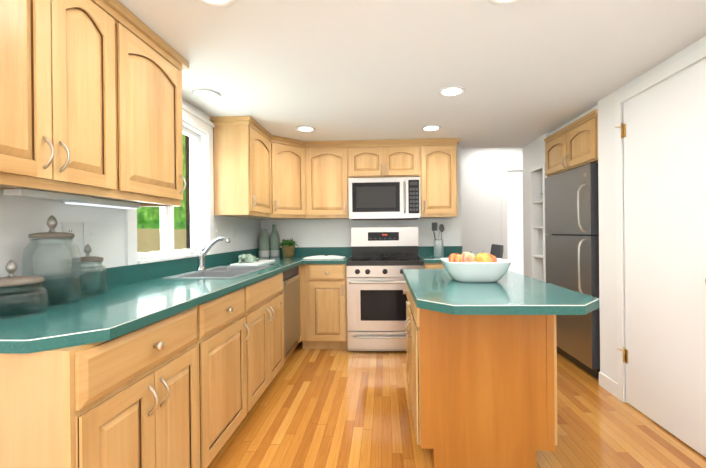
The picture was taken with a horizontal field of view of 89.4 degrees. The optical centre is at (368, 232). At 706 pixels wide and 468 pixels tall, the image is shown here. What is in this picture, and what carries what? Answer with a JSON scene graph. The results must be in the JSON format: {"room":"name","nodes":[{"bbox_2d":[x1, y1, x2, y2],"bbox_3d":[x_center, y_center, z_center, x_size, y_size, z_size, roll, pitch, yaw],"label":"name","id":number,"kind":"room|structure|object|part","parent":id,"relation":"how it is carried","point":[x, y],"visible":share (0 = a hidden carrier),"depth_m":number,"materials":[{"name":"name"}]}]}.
{"room":"kitchen","nodes":[
{"label":"kitchen","id":0,"kind":"room"},
{"bbox_2d":[0,99,260,276],"bbox_3d":[-1.468,0.118,1.456,0.150,2.180,5.840,-1,0,3],"label":"wall","id":1,"kind":"structure","parent":0,"point":[22,219],"depth_m":1.72,"materials":[{"name":"white paint"}]},
{"bbox_2d":[62,222,75,246],"bbox_3d":[-1.380,0.012,1.647,0.011,0.116,0.070,-1,0,3],"label":"outlet","id":2,"kind":"object","parent":1,"relation":"attached to","point":[68,227],"visible":0.42,"depth_m":1.65,"materials":[{"name":"white plastic"}]},
{"bbox_2d":[83,223,95,246],"bbox_3d":[-1.371,0.012,1.761,0.018,0.116,0.070,-1,0,3],"label":"switch plate","id":3,"kind":"object","parent":1,"relation":"attached to","point":[89,233],"visible":0.98,"depth_m":1.76,"materials":[{"name":"white plastic"}]},
{"bbox_2d":[0,0,188,208],"bbox_3d":[-1.226,-0.548,1.186,0.364,0.848,1.735,-1,0,3],"label":"upper cabinet","id":4,"kind":"object","parent":1,"relation":"attached to","point":[90,102],"visible":1,"depth_m":1.38,"materials":[{"name":"brown wood"}]},
{"bbox_2d":[3,189,139,208],"bbox_3d":[-1.333,-0.142,1.189,0.090,0.038,1.620,-1,0,3],"label":"light","id":5,"kind":"object","parent":4,"relation":"attached to","point":[68,198],"depth_m":1.58,"materials":[{"name":"white plastic"}]},
{"bbox_2d":[1,248,257,307],"bbox_3d":[-1.329,0.235,2.589,0.020,0.100,3.257,-1,0,3],"label":"backsplash","id":6,"kind":"structure","parent":1,"relation":"attached to","point":[127,274],"depth_m":2.16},
{"bbox_2d":[125,103,214,264],"bbox_3d":[-1.388,-0.366,2.517,0.135,1.105,1.040,-1,0,3],"label":"casement window","id":7,"kind":"structure","parent":1,"relation":"in","point":[167,228],"depth_m":2.81,"materials":[{"name":"white plastic"}]},
{"bbox_2d":[214,225,217,237],"bbox_3d":[-1.312,-0.005,3.080,0.018,0.116,0.070,-1,0,3],"label":"switch plate","id":8,"kind":"object","parent":1,"relation":"attached to","point":[215,231],"visible":0.83,"depth_m":3.07,"materials":[{"name":"white plastic"}]},
{"bbox_2d":[233,227,236,238],"bbox_3d":[-1.298,0.004,3.480,0.011,0.116,0.070,-1,0,3],"label":"electrical outlet plate","id":9,"kind":"object","parent":1,"relation":"attached to","point":[234,232],"visible":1,"depth_m":3.47,"materials":[{"name":"white plastic"}]},
{"bbox_2d":[210,120,273,219],"bbox_3d":[-1.126,-0.543,3.332,0.372,0.792,0.620,-1,0,3],"label":"upper cabinet","id":10,"kind":"object","parent":1,"relation":"attached to","point":[260,172],"depth_m":3.03,"materials":[{"name":"brown wood"}]},
{"bbox_2d":[261,146,460,247],"bbox_3d":[-0.093,0.101,4.242,2.350,2.180,0.150,-1,0,3],"label":"wall","id":11,"kind":"structure","parent":0,"point":[319,232],"depth_m":4.17,"materials":[{"name":"white paint"}]},
{"bbox_2d":[274,136,313,219],"bbox_3d":[-0.952,-0.546,3.865,0.674,0.792,0.673,-1,0,3],"label":"upper cabinet","id":12,"kind":"object","parent":11,"relation":"attached to","point":[291,156],"depth_m":3.75,"materials":[{"name":"brown wood"}]},
{"bbox_2d":[269,248,350,255],"bbox_3d":[-0.718,0.227,4.182,1.060,0.100,0.020,-1,0,3],"label":"backsplash","id":13,"kind":"structure","parent":11,"relation":"attached to","point":[298,251],"depth_m":4.16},
{"bbox_2d":[310,140,349,218],"bbox_3d":[-0.460,-0.551,3.994,0.510,0.792,0.372,-1,0,3],"label":"upper cabinet","id":14,"kind":"object","parent":11,"relation":"attached to","point":[329,160],"depth_m":3.85,"materials":[{"name":"brown wood"}]},
{"bbox_2d":[350,140,421,177],"bbox_3d":[0.176,-0.775,3.985,0.767,0.357,0.331,-1,0,3],"label":"upper cabinet","id":15,"kind":"object","parent":11,"relation":"attached to","point":[375,158],"depth_m":3.82,"materials":[{"name":"brown wood"}]},
{"bbox_2d":[348,177,420,219],"bbox_3d":[0.178,-0.358,3.930,0.758,0.439,0.442,-1,0,3],"label":"microwave","id":16,"kind":"object","parent":15,"relation":"attached to","point":[391,198],"visible":1,"depth_m":3.76,"materials":[{"name":"grey plastic"}]},
{"bbox_2d":[418,140,457,217],"bbox_3d":[0.758,-0.563,3.960,0.394,0.792,0.331,-1,0,3],"label":"upper cabinet","id":17,"kind":"object","parent":11,"relation":"attached to","point":[438,180],"depth_m":3.80,"materials":[{"name":"brown wood"}]},
{"bbox_2d":[118,0,705,148],"bbox_3d":[0.497,-1.171,1.366,4.110,0.360,5.840,-1,0,3],"label":"ceiling","id":18,"kind":"structure","parent":0,"point":[523,73],"depth_m":2.03,"materials":[{"name":"white paint"}]},
{"bbox_2d":[192,89,220,99],"bbox_3d":[-1.137,-0.969,2.510,0.190,0.010,0.190,-1,0,3],"label":"recessed light","id":19,"kind":"object","parent":18,"relation":"in","point":[207,94],"visible":1,"depth_m":2.51,"materials":[{"name":"white"}]},
{"bbox_2d":[197,0,236,7],"bbox_3d":[-0.634,-0.973,1.447,0.190,0.010,0.190,-1,0,3],"label":"recessed light","id":20,"kind":"object","parent":18,"relation":"in","point":[220,3],"visible":1,"depth_m":1.51,"materials":[{"name":"white"}]},
{"bbox_2d":[296,126,315,131],"bbox_3d":[-0.593,-0.976,3.377,0.190,0.010,0.190,-1,0,3],"label":"recessed light","id":21,"kind":"object","parent":18,"relation":"in","point":[305,129],"visible":0.98,"depth_m":3.37,"materials":[{"name":"white"}]},
{"bbox_2d":[421,125,440,131],"bbox_3d":[0.600,-0.988,3.394,0.190,0.010,0.190,-1,0,3],"label":"recessed light","id":22,"kind":"object","parent":18,"relation":"in","point":[430,128],"visible":0.98,"depth_m":3.39,"materials":[{"name":"white"}]},
{"bbox_2d":[438,86,465,96],"bbox_3d":[0.587,-0.987,2.503,0.190,0.010,0.190,-1,0,3],"label":"recessed light","id":23,"kind":"object","parent":18,"relation":"in","point":[451,91],"visible":1,"depth_m":2.50,"materials":[{"name":"white"}]},
{"bbox_2d":[488,0,521,5],"bbox_3d":[0.582,-0.985,1.453,0.190,0.010,0.190,-1,0,3],"label":"recessed light","id":24,"kind":"object","parent":18,"relation":"in","point":[502,2],"visible":1,"depth_m":1.52,"materials":[{"name":"white"}]},
{"bbox_2d":[207,341,705,467],"bbox_3d":[1.052,1.212,2.852,5.040,0.060,8.850,-1,0,3],"label":"floor","id":25,"kind":"structure","parent":0,"point":[328,408],"depth_m":2.19,"materials":[{"name":"brown wood"}]},
{"bbox_2d":[0,356,215,467],"bbox_3d":[-1.076,0.763,1.326,0.627,0.882,0.714,-1,0,3],"label":"base cabinet","id":26,"kind":"object","parent":25,"relation":"on","point":[177,363],"depth_m":1.06,"materials":[{"name":"brown wood"}]},
{"bbox_2d":[0,256,350,355],"bbox_3d":[-0.798,0.346,2.565,1.080,0.124,3.257,-1,0,3],"label":"countertop","id":27,"kind":"structure","parent":26,"relation":"on","point":[157,317],"depth_m":1.54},
{"bbox_2d":[0,260,48,318],"bbox_3d":[-1.242,0.190,1.240,0.190,0.191,0.190,-1,0,3],"label":"glass jar","id":28,"kind":"object","parent":27,"relation":"on","point":[12,280],"visible":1,"depth_m":1.22,"materials":[{"name":"white"}]},
{"bbox_2d":[21,215,80,306],"bbox_3d":[-1.274,0.108,1.437,0.180,0.355,0.180,-1,0,3],"label":"glass jar","id":29,"kind":"object","parent":27,"relation":"on","point":[52,233],"visible":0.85,"depth_m":1.40,"materials":[{"name":"white"}]},
{"bbox_2d":[69,244,106,296],"bbox_3d":[-1.285,0.170,1.633,0.140,0.233,0.140,-1,0,3],"label":"glass jar","id":30,"kind":"object","parent":27,"relation":"on","point":[91,259],"visible":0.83,"depth_m":1.61,"materials":[{"name":"white"}]},
{"bbox_2d":[192,236,231,271],"bbox_3d":[-1.121,0.155,2.606,0.252,0.248,0.112,-1,0,3],"label":"faucet","id":31,"kind":"object","parent":27,"relation":"on","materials":[{"name":"silver metal"}]},
{"bbox_3d":[-1.121,0.155,2.606,0.253,0.248,0.112,-1,0,3],"label":"faucet single lever","id":32,"kind":"part","parent":27,"relation":"part of","materials":[{"name":"silver metal"}]},
{"bbox_2d":[160,264,275,279],"bbox_3d":[-1.023,0.335,2.559,0.455,0.114,0.785,-1,0,3],"label":"sink","id":33,"kind":"object","parent":27,"relation":"in","point":[222,271],"depth_m":2.54,"materials":[{"name":"silver metal"}]},
{"bbox_2d":[230,254,274,265],"bbox_3d":[-1.033,0.234,3.228,0.240,0.095,0.480,-1,0,3],"label":"cutting board","id":34,"kind":"object","parent":27,"relation":"on","point":[248,260],"visible":0.98,"depth_m":3.09,"materials":[{"name":"white plastic"}]},
{"bbox_2d":[258,229,268,256],"bbox_3d":[-1.183,0.122,4.035,0.120,0.320,0.120,-1,0,3],"label":"vase","id":35,"kind":"object","parent":27,"relation":"on","point":[263,245],"visible":1,"depth_m":3.99,"materials":[{"name":"glass"}]},
{"bbox_2d":[269,224,279,256],"bbox_3d":[-1.084,0.096,4.121,0.112,0.370,0.112,-1,0,3],"label":"vase","id":36,"kind":"object","parent":27,"relation":"on","point":[274,244],"visible":1,"depth_m":4.08,"materials":[{"name":"glass"}]},
{"bbox_2d":[279,238,297,256],"bbox_3d":[-0.904,0.171,4.055,0.229,0.217,0.216,-1,0,3],"label":"potted plant","id":37,"kind":"object","parent":27,"relation":"on","point":[288,248],"visible":1,"depth_m":4.00,"materials":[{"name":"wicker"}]},
{"bbox_2d":[303,255,345,258],"bbox_3d":[-0.459,0.263,3.753,0.422,0.025,0.230,-1,0,3],"label":"open book","id":38,"kind":"object","parent":27,"relation":"on","point":[327,257],"visible":1,"depth_m":3.65,"materials":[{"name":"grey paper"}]},
{"bbox_2d":[212,344,255,454],"bbox_3d":[-1.051,0.762,1.883,0.627,0.882,0.680,-1,0,3],"label":"base cabinet","id":39,"kind":"object","parent":25,"relation":"on","point":[233,377],"depth_m":1.91,"materials":[{"name":"brown wood"}]},
{"bbox_2d":[256,316,287,401],"bbox_3d":[-1.022,0.853,2.520,0.627,0.699,0.875,-1,0,3],"label":"base cabinet","id":40,"kind":"object","parent":25,"relation":"on","point":[272,348],"depth_m":2.58,"materials":[{"name":"brown wood"}]},
{"bbox_2d":[288,304,303,357],"bbox_3d":[-0.991,0.760,3.242,0.627,0.882,0.710,-1,0,3],"label":"base cabinet","id":41,"kind":"object","parent":25,"relation":"on","point":[296,317],"depth_m":3.40,"materials":[{"name":"brown wood"}]},
{"bbox_2d":[282,266,299,356],"bbox_3d":[-0.944,0.706,3.257,0.526,0.770,0.599,-1,0,3],"label":"dishwasher","id":42,"kind":"object","parent":41,"relation":"in","point":[291,275],"depth_m":3.22,"materials":[{"name":"grey metal"}]},
{"bbox_2d":[304,264,347,348],"bbox_3d":[-0.443,0.754,3.859,0.493,0.882,0.642,-1,0,3],"label":"base cabinet","id":43,"kind":"object","parent":25,"relation":"on","point":[325,311],"depth_m":3.56,"materials":[{"name":"brown wood"}]},
{"bbox_2d":[346,227,423,350],"bbox_3d":[0.180,0.567,3.769,0.758,1.245,0.703,-1,0,3],"label":"gas range","id":44,"kind":"object","parent":25,"relation":"on","point":[379,260],"visible":0.79,"depth_m":3.49,"materials":[{"name":"silver metal"}]},
{"bbox_2d":[418,246,461,268],"bbox_3d":[0.820,0.673,3.794,0.507,1.020,0.659,-1,0,3],"label":"base cabinet","id":45,"kind":"object","parent":25,"relation":"on","point":[428,257],"visible":0.08,"depth_m":4.09,"materials":[{"name":"brown wood"}]},
{"bbox_2d":[432,223,443,255],"bbox_3d":[0.774,0.078,3.908,0.161,0.370,0.108,-1,0,3],"label":"utensil holder","id":46,"kind":"object","parent":45,"relation":"on","point":[438,248],"visible":1,"depth_m":3.88,"materials":[{"name":"clear glass"}]},
{"bbox_2d":[403,277,556,467],"bbox_3d":[0.602,0.746,2.153,0.689,0.882,0.804,-1,0,3],"label":"base cabinet","id":47,"kind":"object","parent":25,"relation":"on","point":[482,371],"depth_m":1.76,"materials":[{"name":"brown wood"}]},
{"bbox_2d":[402,269,598,316],"bbox_3d":[0.586,0.288,1.955,0.725,0.033,1.280,-1,0,3],"label":"countertop","id":48,"kind":"structure","parent":47,"relation":"on","point":[435,294],"depth_m":1.52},
{"bbox_2d":[440,251,511,282],"bbox_3d":[0.594,0.185,1.994,0.360,0.163,0.360,-1,0,3],"label":"fruit bowl","id":49,"kind":"object","parent":48,"relation":"on","point":[472,268],"visible":1,"depth_m":1.86,"materials":[{"name":"white ceramic"}]},
{"bbox_2d":[490,244,503,258],"bbox_3d":[1.436,0.669,4.640,0.534,1.014,0.456,-1,0,3],"label":"chair","id":50,"kind":"object","parent":25,"relation":"on","point":[496,250],"visible":0.04,"depth_m":4.55,"materials":[{"name":"black metal"}]},
{"bbox_2d":[545,163,599,378],"bbox_3d":[2.131,0.313,3.167,0.876,1.715,0.790,-1,0,3],"label":"refrigerator","id":51,"kind":"object","parent":25,"relation":"on","point":[572,228],"visible":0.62,"depth_m":3.01,"materials":[{"name":"grey metal"}]},
{"bbox_2d":[461,147,522,256],"bbox_3d":[1.616,-0.037,5.217,4.100,2.420,0.150,-1,0,3],"label":"wall","id":52,"kind":"structure","parent":0,"point":[480,200],"depth_m":5.12,"materials":[{"name":"white paint"}]},
{"bbox_2d":[501,164,522,259],"bbox_3d":[2.413,0.095,5.109,0.980,2.140,0.014,-1,0,3],"label":"door frame","id":53,"kind":"structure","parent":52,"relation":"attached to","point":[504,168],"depth_m":5.12,"materials":[{"name":"white wood"}]},
{"bbox_2d":[507,172,523,274],"bbox_3d":[2.649,-0.049,7.058,2.000,2.420,0.100,-1,0,3],"label":"wall","id":54,"kind":"structure","parent":0,"point":[515,215],"depth_m":7.00,"materials":[{"name":"white paint"}]},
{"bbox_2d":[522,36,705,401],"bbox_3d":[2.141,0.082,1.370,0.850,2.180,5.690,-1,0,3],"label":"wall","id":55,"kind":"structure","parent":0,"point":[533,152],"depth_m":2.67,"materials":[{"name":"white paint"}]},
{"bbox_2d":[529,162,545,281],"bbox_3d":[1.938,0.092,3.816,0.250,1.610,0.370,-1,0,3],"label":"shelves","id":56,"kind":"object","parent":55,"relation":"attached to","point":[537,167],"visible":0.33,"depth_m":3.84,"materials":[{"name":"white wood"}]},
{"bbox_2d":[544,105,597,176],"bbox_3d":[2.162,-0.786,3.164,0.845,0.442,0.874,-1,0,3],"label":"upper cabinet","id":57,"kind":"object","parent":55,"relation":"attached to","point":[571,144],"visible":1,"depth_m":3.07,"materials":[{"name":"brown wood"}]},
{"bbox_2d":[599,372,617,397],"bbox_3d":[1.721,1.127,1.390,0.012,0.100,5.690,-1,0,3],"label":"baseboard","id":58,"kind":"structure","parent":55,"relation":"attached to","point":[607,383],"depth_m":2.62,"materials":[{"name":"white wood"}]},
{"bbox_2d":[615,45,705,402],"bbox_3d":[1.810,0.111,2.059,0.154,2.127,0.911,-1,0,3],"label":"door frame","id":59,"kind":"structure","parent":55,"relation":"attached to","point":[694,57],"depth_m":2.46,"materials":[{"name":"white wood"}]},
{"bbox_2d":[615,59,705,456],"bbox_3d":[1.733,0.140,2.080,0.102,2.055,0.816,-1,0,3],"label":"pantry door","id":60,"kind":"structure","parent":55,"relation":"in","point":[663,129],"depth_m":2.08,"materials":[{"name":"white wood"}]},
{"label":"outside","id":61,"kind":"structure","parent":0,"visible":0},
{"bbox_2d":[137,134,185,228],"bbox_3d":[-6.500,-3.001,10.213,0.100,9.500,28.000,-1,0,3],"label":"foliage","id":62,"kind":"object","parent":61,"point":[142,219],"depth_m":10.86,"materials":[{"name":"green plant"}]},
{"bbox_3d":[-3.755,1.766,10.098,5.200,0.070,27.800,-1,0,3],"label":"lawn","id":63,"kind":"structure","parent":61,"visible":0},
{"bbox_2d":[137,229,185,252],"bbox_3d":[-5.130,0.827,8.656,0.100,1.820,23.000,-1,0,3],"label":"fence","id":64,"kind":"object","parent":63,"relation":"on","point":[178,235],"depth_m":8.45,"materials":[{"name":"beige wood"}]},
{"bbox_2d":[185,135,189,248],"bbox_3d":[-1.804,-0.041,3.963,0.180,3.500,0.480,-1,0,3],"label":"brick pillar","id":65,"kind":"structure","parent":63,"relation":"on","point":[187,200],"depth_m":3.73,"materials":[{"name":"black"}]}
]}

